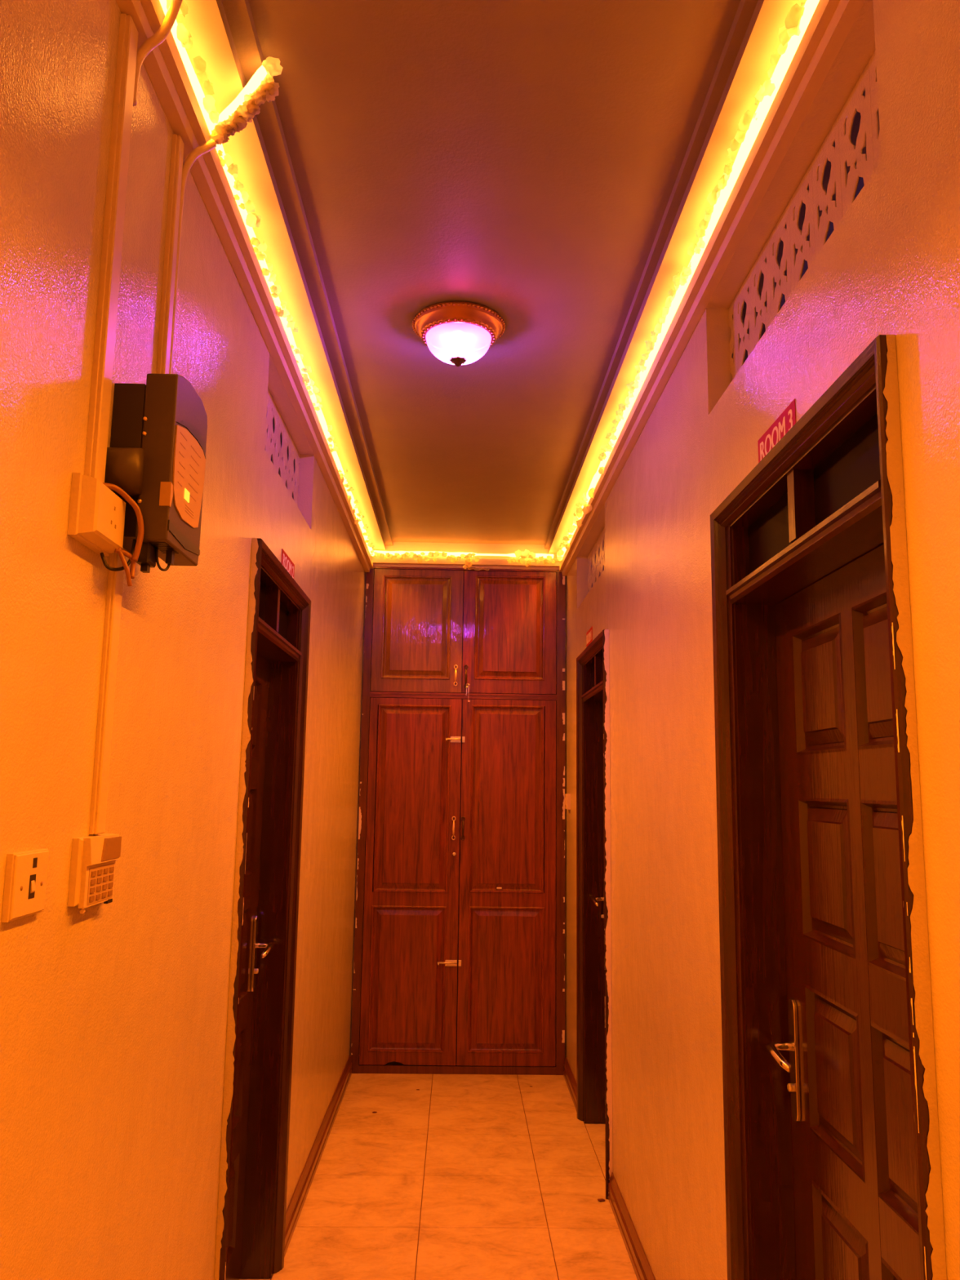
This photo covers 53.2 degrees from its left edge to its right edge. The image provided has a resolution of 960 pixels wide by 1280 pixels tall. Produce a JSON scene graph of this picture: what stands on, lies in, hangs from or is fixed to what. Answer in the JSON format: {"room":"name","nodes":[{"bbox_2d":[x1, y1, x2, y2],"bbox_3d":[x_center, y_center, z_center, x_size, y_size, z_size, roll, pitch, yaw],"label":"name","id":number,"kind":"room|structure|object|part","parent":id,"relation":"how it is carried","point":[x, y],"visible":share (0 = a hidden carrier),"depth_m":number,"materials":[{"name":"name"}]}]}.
{"room":"hallway","nodes":[
{"label":"hallway","id":0,"kind":"room"},
{"bbox_2d":[0,0,365,1279],"bbox_3d":[-0.703,0.305,1.743,0.160,3.300,7.969,1,-9,-1],"label":"wall","id":1,"kind":"structure","parent":0,"point":[113,1015],"depth_m":1.69,"materials":[{"name":"beige paint"}]},
{"bbox_2d":[1,848,48,922],"bbox_3d":[-0.606,0.327,1.285,0.016,0.086,0.106,1,-9,-1],"label":"wall switch","id":2,"kind":"object","parent":1,"relation":"attached to","point":[26,872],"visible":1,"depth_m":1.26,"materials":[{"name":"paint"}]},
{"bbox_2d":[67,833,121,913],"bbox_3d":[-0.605,0.368,1.515,0.028,0.114,0.148,1,-9,-1],"label":"keypad","id":3,"kind":"object","parent":1,"relation":"attached to","point":[93,858],"visible":1,"depth_m":1.47,"materials":[{"name":"paint"}]},
{"bbox_2d":[67,472,125,555],"bbox_3d":[-0.590,-0.192,1.485,0.038,0.095,0.135,1,-9,-1],"label":"wall socket","id":4,"kind":"object","parent":1,"relation":"attached to","point":[96,517],"visible":0.99,"depth_m":1.43,"materials":[{"name":"paint"}]},
{"bbox_2d":[102,482,144,561],"bbox_3d":[-0.573,-0.187,1.518,0.013,0.116,0.084,-7,-11,41],"label":"cable","id":5,"kind":"object","parent":4,"relation":"attached to","point":[112,486],"visible":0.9,"depth_m":1.53,"materials":[{"name":"brown plastic"}]},
{"bbox_2d":[114,548,135,578],"bbox_3d":[-0.566,-0.122,1.527,0.034,0.047,0.012,6,-10,-33],"label":"cable","id":6,"kind":"object","parent":4,"relation":"attached to","point":[132,569],"visible":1,"depth_m":1.53,"materials":[{"name":"brown plastic"}]},
{"bbox_2d":[118,546,132,586],"bbox_3d":[-0.566,-0.117,1.524,0.028,0.063,0.011,4,-9,-23],"label":"cable","id":7,"kind":"object","parent":4,"relation":"hanging from","point":[122,557],"visible":1,"depth_m":1.52,"materials":[{"name":"brown plastic"}]},
{"bbox_2d":[88,552,124,834],"bbox_3d":[-0.609,0.083,1.568,0.012,0.460,0.040,1,-9,-1],"label":"cable trunking","id":8,"kind":"object","parent":1,"relation":"attached to","point":[115,579],"visible":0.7,"depth_m":1.56,"materials":[{"name":"paint"}]},
{"bbox_2d":[84,13,138,483],"bbox_3d":[-0.594,-0.638,1.549,0.017,0.806,0.042,1,-9,-1],"label":"cable trunking","id":9,"kind":"object","parent":1,"relation":"attached to","point":[117,182],"visible":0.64,"depth_m":1.53,"materials":[{"name":"paint"}]},
{"bbox_2d":[104,373,207,565],"bbox_3d":[-0.556,-0.300,1.648,0.108,0.304,0.240,1,-9,-1],"label":"power inverter","id":10,"kind":"object","parent":1,"relation":"attached to","point":[156,454],"visible":0.95,"depth_m":1.58,"materials":[{"name":"black plastic"}]},
{"bbox_2d":[99,538,136,571],"bbox_3d":[-0.580,-0.139,1.538,0.012,0.062,0.065,-5,-10,32],"label":"cable","id":11,"kind":"object","parent":10,"relation":"hanging from","point":[134,541],"visible":0.84,"depth_m":1.53,"materials":[{"name":"black plastic"}]},
{"bbox_2d":[135,542,174,573],"bbox_3d":[-0.540,-0.133,1.592,0.044,0.045,0.062,1,-9,-1],"label":"connector","id":12,"kind":"object","parent":10,"relation":"attached to","point":[147,557],"visible":0.96,"depth_m":1.57,"materials":[{"name":"black plastic"}]},
{"bbox_2d":[155,547,170,571],"bbox_3d":[-0.530,-0.134,1.604,0.006,0.037,0.034,-4,-10,29],"label":"cable","id":13,"kind":"object","parent":10,"relation":"attached to","point":[166,568],"visible":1,"depth_m":1.59,"materials":[{"name":"black plastic"}]},
{"bbox_2d":[177,431,200,518],"bbox_3d":[-0.504,-0.280,1.658,0.001,0.121,0.127,1,-9,-1],"label":"print","id":14,"kind":"object","parent":10,"relation":"attached to","point":[188,452],"depth_m":1.66,"materials":[{"name":"brown"}]},
{"bbox_2d":[133,0,182,106],"bbox_3d":[-0.544,-1.032,1.633,0.105,0.246,0.040,-3,-10,25],"label":"cable","id":15,"kind":"object","parent":1,"relation":"attached to","point":[152,42],"visible":0.78,"depth_m":1.64,"materials":[{"name":"paint"}]},
{"bbox_2d":[155,133,183,373],"bbox_3d":[-0.600,-0.716,1.852,0.015,0.555,0.030,1,-9,-1],"label":"cable trunking","id":16,"kind":"object","parent":1,"relation":"attached to","point":[177,148],"visible":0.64,"depth_m":1.85,"materials":[{"name":"paint"}]},
{"bbox_2d":[168,139,216,373],"bbox_3d":[-0.575,-0.729,1.893,0.077,0.594,0.018,7,-11,-36],"label":"cable","id":17,"kind":"object","parent":16,"relation":"attached to","point":[211,144],"visible":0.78,"depth_m":1.89,"materials":[{"name":"paint"}]},
{"bbox_2d":[115,0,373,572],"bbox_3d":[-0.579,-1.027,1.895,0.048,0.060,7.864,1,-9,-1],"label":"trim","id":18,"kind":"structure","parent":1,"relation":"attached to","point":[164,65],"depth_m":2.23,"materials":[{"name":"beige paint"}]},
{"bbox_2d":[159,0,374,555],"bbox_3d":[-0.483,-1.091,1.864,0.190,0.158,7.741,1,-9,-1],"label":"light strip","id":19,"kind":"object","parent":18,"relation":"on","point":[261,87],"visible":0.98,"depth_m":1.97,"materials":[{"name":"plastic"}]},
{"bbox_2d":[213,537,311,1279],"bbox_3d":[-0.722,0.905,2.923,0.186,2.268,0.901,1,-9,-1],"label":"door","id":20,"kind":"structure","parent":1,"relation":"in","point":[251,1228],"depth_m":3.21,"materials":[{"name":"brown wood"}]},
{"bbox_3d":[-0.778,1.762,2.929,0.017,0.294,0.245,1,-9,-1],"label":"panel","id":21,"kind":"part","parent":20,"relation":"part of","materials":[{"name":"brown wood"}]},
{"bbox_3d":[-0.636,0.843,2.503,0.032,2.268,0.046,1,-9,-1],"label":"architrave","id":22,"kind":"part","parent":20,"relation":"part of","materials":[{"name":"brown wood"}]},
{"bbox_3d":[-0.772,1.382,2.986,0.017,0.289,0.245,1,-9,-1],"label":"panel","id":23,"kind":"part","parent":20,"relation":"part of","materials":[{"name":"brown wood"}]},
{"bbox_3d":[-0.767,1.003,3.044,0.017,0.287,0.245,1,-9,-1],"label":"panel","id":24,"kind":"part","parent":20,"relation":"part of","materials":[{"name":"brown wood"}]},
{"bbox_3d":[-0.761,0.623,3.102,0.017,0.290,0.245,1,-9,-1],"label":"panel","id":25,"kind":"part","parent":20,"relation":"part of","materials":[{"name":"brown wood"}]},
{"bbox_3d":[-0.760,1.057,3.229,0.009,0.250,0.036,1,-9,-1],"label":"handle plate","id":26,"kind":"part","parent":20,"relation":"part of","materials":[{"name":"silver metal"}]},
{"bbox_3d":[-0.756,0.259,3.157,0.017,0.267,0.245,1,-9,-1],"label":"panel","id":27,"kind":"part","parent":20,"relation":"part of","materials":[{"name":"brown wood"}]},
{"bbox_3d":[-0.684,-0.128,2.868,0.005,0.136,0.378,1,-9,-1],"label":"pane","id":28,"kind":"part","parent":20,"relation":"part of","materials":[{"name":"clear glass"}]},
{"bbox_3d":[-0.726,1.030,3.181,0.060,0.032,0.123,1,-9,-1],"label":"lever","id":29,"kind":"part","parent":20,"relation":"part of","materials":[{"name":"silver metal"}]},
{"bbox_3d":[-0.745,0.986,3.304,0.158,2.222,0.032,1,-9,-1],"label":"frame post","id":30,"kind":"part","parent":20,"relation":"part of","materials":[{"name":"brown wood"}]},
{"bbox_3d":[-0.693,-0.068,3.267,0.005,0.136,0.358,1,-9,-1],"label":"pane","id":31,"kind":"part","parent":20,"relation":"part of","materials":[{"name":"clear glass"}]},
{"bbox_3d":[-0.630,-0.192,3.092,0.032,0.046,0.900,1,-9,-1],"label":"architrave","id":32,"kind":"part","parent":20,"relation":"part of","materials":[{"name":"brown wood"}]},
{"bbox_3d":[-0.655,0.971,3.347,0.032,2.268,0.046,1,-9,-1],"label":"architrave","id":33,"kind":"part","parent":20,"relation":"part of","materials":[{"name":"brown wood"}]},
{"bbox_2d":[264,388,299,506],"bbox_3d":[-0.695,-0.639,3.266,0.005,0.298,1.091,1,-9,-1],"label":"air vent","id":34,"kind":"object","parent":1,"relation":"in","point":[273,447],"visible":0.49,"depth_m":3.36,"materials":[{"name":"beige paint"}]},
{"bbox_2d":[281,549,294,578],"bbox_3d":[-0.642,-0.247,3.205,0.002,0.063,0.232,1,-9,-1],"label":"room sign","id":35,"kind":"object","parent":1,"relation":"attached to","point":[286,562],"visible":0.95,"depth_m":3.19,"materials":[{"name":"red plastic"}]},
{"bbox_2d":[284,1054,351,1257],"bbox_3d":[-0.698,2.208,4.277,0.018,0.100,2.165,1,-9,-1],"label":"baseboard","id":36,"kind":"structure","parent":1,"relation":"attached to","point":[294,1210],"depth_m":3.97,"materials":[{"name":"brown wood"}]},
{"bbox_2d":[239,1073,637,1279],"bbox_3d":[-0.036,1.895,1.492,1.538,0.100,7.919,1,-9,-1],"label":"floor","id":37,"kind":"structure","parent":0,"point":[455,1176],"depth_m":3.83,"materials":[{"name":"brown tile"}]},
{"bbox_2d":[351,566,565,1075],"bbox_3d":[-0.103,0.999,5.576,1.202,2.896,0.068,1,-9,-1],"label":"wardrobe","id":38,"kind":"object","parent":37,"relation":"on","point":[459,962],"visible":0.99,"depth_m":5.57,"materials":[{"name":"red wood"}]},
{"bbox_3d":[-0.683,0.993,5.580,0.044,2.893,0.034,1,-9,-1],"label":"post","id":39,"kind":"part","parent":38,"relation":"part of","materials":[{"name":"brown wood"}]},
{"bbox_3d":[-0.411,1.920,5.434,0.429,0.797,0.014,1,-9,-1],"label":"panel","id":40,"kind":"part","parent":38,"relation":"part of","materials":[{"name":"red wood"}]},
{"bbox_3d":[-0.392,1.365,5.527,0.541,2.059,0.024,1,-9,-1],"label":"door","id":41,"kind":"part","parent":38,"relation":"part of","materials":[{"name":"red wood"}]},
{"bbox_3d":[-0.393,0.919,5.586,0.429,1.078,0.014,1,-9,-1],"label":"panel","id":42,"kind":"part","parent":38,"relation":"part of","materials":[{"name":"red wood"}]},
{"bbox_3d":[-0.380,-0.077,5.737,0.410,0.628,0.014,1,-9,-1],"label":"panel","id":43,"kind":"part","parent":38,"relation":"part of","materials":[{"name":"brown wood"}]},
{"bbox_3d":[-0.374,-0.057,5.743,0.538,0.741,0.024,1,-9,-1],"label":"door","id":44,"kind":"part","parent":38,"relation":"part of","materials":[{"name":"brown wood"}]},
{"bbox_3d":[-0.152,1.090,5.544,0.024,0.137,0.034,1,-9,-1],"label":"pull handle","id":45,"kind":"part","parent":38,"relation":"part of","materials":[{"name":"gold metal"}]},
{"bbox_3d":[-0.144,0.208,5.678,0.024,0.129,0.034,1,-9,-1],"label":"pull handle","id":46,"kind":"part","parent":38,"relation":"part of","materials":[{"name":"gold metal"}]},
{"bbox_3d":[-0.099,1.091,5.545,0.024,0.137,0.034,1,-9,-1],"label":"pull handle","id":47,"kind":"part","parent":38,"relation":"part of","materials":[{"name":"brown metal"}]},
{"bbox_3d":[-0.098,0.333,5.693,1.107,0.032,0.035,1,-9,-1],"label":"rail","id":48,"kind":"part","parent":38,"relation":"part of","materials":[{"name":"red wood"}]},
{"bbox_3d":[-0.087,-0.425,5.806,1.107,0.010,0.040,1,-9,-1],"label":"rail","id":49,"kind":"part","parent":38,"relation":"part of","materials":[{"name":"red wood"}]},
{"bbox_3d":[-0.083,0.216,5.678,0.024,0.144,0.034,1,-9,-1],"label":"pull handle","id":50,"kind":"part","parent":38,"relation":"part of","materials":[{"name":"brown metal"}]},
{"bbox_2d":[372,542,559,570],"bbox_3d":[-0.082,-0.513,5.796,1.126,0.158,0.070,1,-9,-1],"label":"strip light","id":51,"kind":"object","parent":38,"relation":"on","point":[486,562],"depth_m":5.81,"materials":[{"name":"beige paint"}]},
{"bbox_2d":[370,549,558,570],"bbox_3d":[-0.087,-0.485,5.746,1.139,0.132,0.075,1,-9,-1],"label":"light strip","id":52,"kind":"object","parent":51,"relation":"on","point":[393,555],"visible":0.99,"depth_m":5.73,"materials":[{"name":"plastic"}]},
{"bbox_2d":[466,683,470,702],"bbox_3d":[-0.072,0.311,5.670,0.027,0.109,0.003,1,-9,-1],"label":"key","id":53,"kind":"object","parent":38,"relation":"hanging from","point":[467,683],"visible":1,"depth_m":5.67,"materials":[{"name":"silver metal"}]},
{"bbox_3d":[0.160,1.374,5.539,0.555,2.059,0.024,1,-9,-1],"label":"door","id":54,"kind":"part","parent":38,"relation":"part of","materials":[{"name":"red wood"}]},
{"bbox_3d":[0.150,1.929,5.445,0.429,0.798,0.014,1,-9,-1],"label":"panel","id":55,"kind":"part","parent":38,"relation":"part of","materials":[{"name":"red wood"}]},
{"bbox_3d":[0.159,0.923,5.598,0.431,1.080,0.014,1,-9,-1],"label":"panel","id":56,"kind":"part","parent":38,"relation":"part of","materials":[{"name":"red wood"}]},
{"bbox_3d":[0.179,-0.048,5.755,0.559,0.741,0.024,1,-9,-1],"label":"door","id":57,"kind":"part","parent":38,"relation":"part of","materials":[{"name":"red wood"}]},
{"bbox_3d":[0.180,-0.074,5.750,0.420,0.634,0.014,1,-9,-1],"label":"panel","id":58,"kind":"part","parent":38,"relation":"part of","materials":[{"name":"red wood"}]},
{"bbox_3d":[0.471,1.013,5.604,0.051,2.893,0.034,1,-9,-1],"label":"post","id":59,"kind":"part","parent":38,"relation":"part of","materials":[{"name":"brown wood"}]},
{"bbox_2d":[350,553,565,1057],"bbox_3d":[-0.104,0.910,5.671,1.218,3.300,0.090,1,-9,-1],"label":"wall","id":60,"kind":"structure","parent":0,"point":[370,553],"depth_m":5.58,"materials":[{"name":"beige paint"}]},
{"bbox_2d":[176,0,800,554],"bbox_3d":[0.008,-1.220,1.955,1.218,0.200,7.899,1,-9,-1],"label":"ceiling","id":61,"kind":"structure","parent":0,"point":[552,167],"depth_m":2.40,"materials":[{"name":"beige paint"}]},
{"bbox_2d":[412,301,505,367],"bbox_3d":[-0.068,-0.937,3.036,0.296,0.148,0.296,1,-9,-1],"label":"ceiling lamp","id":62,"kind":"object","parent":61,"relation":"attached to","point":[457,333],"visible":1,"depth_m":2.96,"materials":[{"name":"white glass"}]},
{"bbox_3d":[-0.068,-0.963,3.039,0.237,0.018,0.238,1,-9,-1],"label":"trim","id":63,"kind":"part","parent":62,"relation":"part of","materials":[{"name":"gold metal"}]},
{"bbox_3d":[-0.068,-0.996,3.045,0.296,0.011,0.296,1,-9,-1],"label":"bead trim","id":64,"kind":"part","parent":62,"relation":"part of","materials":[{"name":"gold metal"}]},
{"bbox_2d":[565,0,959,1279],"bbox_3d":[0.675,0.329,1.771,0.160,3.300,7.969,1,-9,-1],"label":"wall","id":65,"kind":"structure","parent":0,"point":[891,264],"depth_m":2.38,"materials":[{"name":"beige paint"}]},
{"bbox_2d":[564,793,570,809],"bbox_3d":[0.496,0.919,5.447,0.027,0.087,0.090,1,-9,-1],"label":"wall switch","id":66,"kind":"object","parent":65,"relation":"attached to","point":[567,796],"visible":1,"depth_m":5.40,"materials":[{"name":"plastic"}]},
{"bbox_2d":[563,1057,577,1112],"bbox_3d":[0.485,2.339,5.030,0.018,0.100,0.692,1,-9,-1],"label":"baseboard","id":67,"kind":"structure","parent":65,"relation":"attached to","point":[570,1079],"depth_m":5.05,"materials":[{"name":"brown wood"}]},
{"bbox_2d":[586,626,592,647],"bbox_3d":[0.539,-0.015,4.724,0.002,0.072,0.210,1,-9,-1],"label":"room sign","id":68,"kind":"object","parent":65,"relation":"attached to","point":[589,633],"visible":1,"depth_m":4.71,"materials":[{"name":"red plastic"}]},
{"bbox_2d":[576,629,613,1199],"bbox_3d":[0.592,1.147,4.392,0.186,2.268,0.931,1,-9,-1],"label":"door","id":69,"kind":"structure","parent":65,"relation":"in","point":[593,908],"depth_m":4.71,"materials":[{"name":"brown wood"}]},
{"bbox_3d":[0.505,1.212,4.828,0.032,2.268,0.046,1,-9,-1],"label":"architrave","id":70,"kind":"part","parent":69,"relation":"part of","materials":[{"name":"brown wood"}]},
{"bbox_3d":[0.531,0.047,4.558,0.032,0.046,0.930,1,-9,-1],"label":"architrave","id":71,"kind":"part","parent":69,"relation":"part of","materials":[{"name":"brown wood"}]},
{"bbox_3d":[0.582,0.174,4.742,0.005,0.136,0.373,1,-9,-1],"label":"pane","id":72,"kind":"part","parent":69,"relation":"part of","materials":[{"name":"clear glass"}]},
{"bbox_3d":[0.597,1.230,4.787,0.158,2.222,0.032,1,-9,-1],"label":"frame post","id":73,"kind":"part","parent":69,"relation":"part of","materials":[{"name":"brown wood"}]},
{"bbox_3d":[0.581,1.274,4.664,0.060,0.032,0.123,1,-9,-1],"label":"lever","id":74,"kind":"part","parent":69,"relation":"part of","materials":[{"name":"silver metal"}]},
{"bbox_3d":[0.613,1.302,4.713,0.009,0.250,0.036,1,-9,-1],"label":"handle plate","id":75,"kind":"part","parent":69,"relation":"part of","materials":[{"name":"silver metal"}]},
{"bbox_3d":[0.525,1.079,3.954,0.032,2.268,0.046,1,-9,-1],"label":"architrave","id":76,"kind":"part","parent":69,"relation":"part of","materials":[{"name":"brown wood"}]},
{"bbox_2d":[587,527,604,591],"bbox_3d":[0.608,-0.389,4.789,0.005,0.298,1.091,1,-9,-1],"label":"air vent","id":77,"kind":"object","parent":65,"relation":"in","point":[595,569],"visible":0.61,"depth_m":4.95,"materials":[{"name":"beige paint"}]},
{"bbox_2d":[608,1172,655,1279],"bbox_3d":[0.534,2.015,2.897,0.018,0.100,1.763,1,-9,-1],"label":"baseboard","id":78,"kind":"structure","parent":65,"relation":"attached to","point":[641,1265],"depth_m":3.34,"materials":[{"name":"brown wood"}]},
{"bbox_2d":[559,0,865,576],"bbox_3d":[0.591,-1.007,1.918,0.048,0.060,7.864,1,-9,-1],"label":"trim","id":79,"kind":"structure","parent":65,"relation":"attached to","point":[831,22],"depth_m":2.13,"materials":[{"name":"beige paint"}]},
{"bbox_2d":[556,0,819,560],"bbox_3d":[0.554,-1.040,1.880,0.063,0.124,7.740,1,-9,-1],"label":"light strip","id":80,"kind":"object","parent":79,"relation":"on","point":[797,19],"visible":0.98,"depth_m":2.23,"materials":[{"name":"plastic"}]},
{"bbox_2d":[757,399,795,462],"bbox_3d":[0.603,-0.414,1.950,0.002,0.066,0.228,1,-9,-1],"label":"room sign","id":81,"kind":"object","parent":65,"relation":"attached to","point":[786,420],"visible":0.86,"depth_m":1.94,"materials":[{"name":"red plastic"}]},
{"bbox_2d":[728,50,881,379],"bbox_3d":[0.671,-0.803,2.058,0.005,0.298,1.091,1,-9,-1],"label":"air vent","id":82,"kind":"object","parent":65,"relation":"in","point":[787,229],"visible":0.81,"depth_m":1.94,"materials":[{"name":"beige paint"}]},
{"bbox_2d":[710,334,946,1279],"bbox_3d":[0.653,0.742,1.719,0.186,2.268,0.953,1,-9,-1],"label":"door","id":83,"kind":"structure","parent":65,"relation":"in","point":[833,1171],"depth_m":1.87,"materials":[{"name":"brown wood"}]},
{"bbox_3d":[0.566,0.808,2.166,0.032,2.268,0.046,1,-9,-1],"label":"architrave","id":84,"kind":"part","parent":83,"relation":"part of","materials":[{"name":"brown wood"}]},
{"bbox_3d":[0.658,0.827,2.126,0.158,2.222,0.032,1,-9,-1],"label":"frame post","id":85,"kind":"part","parent":83,"relation":"part of","materials":[{"name":"brown wood"}]},
{"bbox_3d":[0.644,-0.230,2.075,0.005,0.136,0.384,1,-9,-1],"label":"pane","id":86,"kind":"part","parent":83,"relation":"part of","materials":[{"name":"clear glass"}]},
{"bbox_3d":[0.642,0.871,2.002,0.060,0.032,0.123,1,-9,-1],"label":"lever","id":87,"kind":"part","parent":83,"relation":"part of","materials":[{"name":"silver metal"}]},
{"bbox_3d":[0.592,-0.358,1.885,0.032,0.046,0.952,1,-9,-1],"label":"architrave","id":88,"kind":"part","parent":83,"relation":"part of","materials":[{"name":"brown wood"}]},
{"bbox_3d":[0.674,0.899,2.051,0.009,0.250,0.036,1,-9,-1],"label":"handle plate","id":89,"kind":"part","parent":83,"relation":"part of","materials":[{"name":"silver metal"}]},
{"bbox_3d":[0.700,0.099,1.967,0.017,0.267,0.271,1,-9,-1],"label":"panel","id":90,"kind":"part","parent":83,"relation":"part of","materials":[{"name":"brown wood"}]},
{"bbox_3d":[0.695,0.463,1.912,0.017,0.290,0.271,1,-9,-1],"label":"panel","id":91,"kind":"part","parent":83,"relation":"part of","materials":[{"name":"brown wood"}]},
{"bbox_3d":[0.690,0.843,1.854,0.017,0.287,0.271,1,-9,-1],"label":"panel","id":92,"kind":"part","parent":83,"relation":"part of","materials":[{"name":"brown wood"}]},
{"bbox_3d":[0.684,1.222,1.797,0.017,0.289,0.271,1,-9,-1],"label":"panel","id":93,"kind":"part","parent":83,"relation":"part of","materials":[{"name":"brown wood"}]},
{"bbox_3d":[0.653,-0.294,1.650,0.005,0.136,0.404,1,-9,-1],"label":"pane","id":94,"kind":"part","parent":83,"relation":"part of","materials":[{"name":"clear glass"}]},
{"bbox_3d":[0.707,0.050,1.648,0.017,0.267,0.271,1,-9,-1],"label":"panel","id":95,"kind":"part","parent":83,"relation":"part of","materials":[{"name":"brown wood"}]},
{"bbox_3d":[0.702,0.415,1.593,0.017,0.290,0.271,1,-9,-1],"label":"panel","id":96,"kind":"part","parent":83,"relation":"part of","materials":[{"name":"brown wood"}]},
{"bbox_3d":[0.692,1.173,1.477,0.017,0.289,0.271,1,-9,-1],"label":"panel","id":97,"kind":"part","parent":83,"relation":"part of","materials":[{"name":"brown wood"}]},
{"bbox_3d":[0.697,0.795,1.535,0.017,0.287,0.271,1,-9,-1],"label":"panel","id":98,"kind":"part","parent":83,"relation":"part of","materials":[{"name":"brown wood"}]},
{"bbox_3d":[0.587,0.673,1.270,0.032,2.268,0.046,1,-9,-1],"label":"architrave","id":99,"kind":"part","parent":83,"relation":"part of","materials":[{"name":"brown wood"}]}
]}

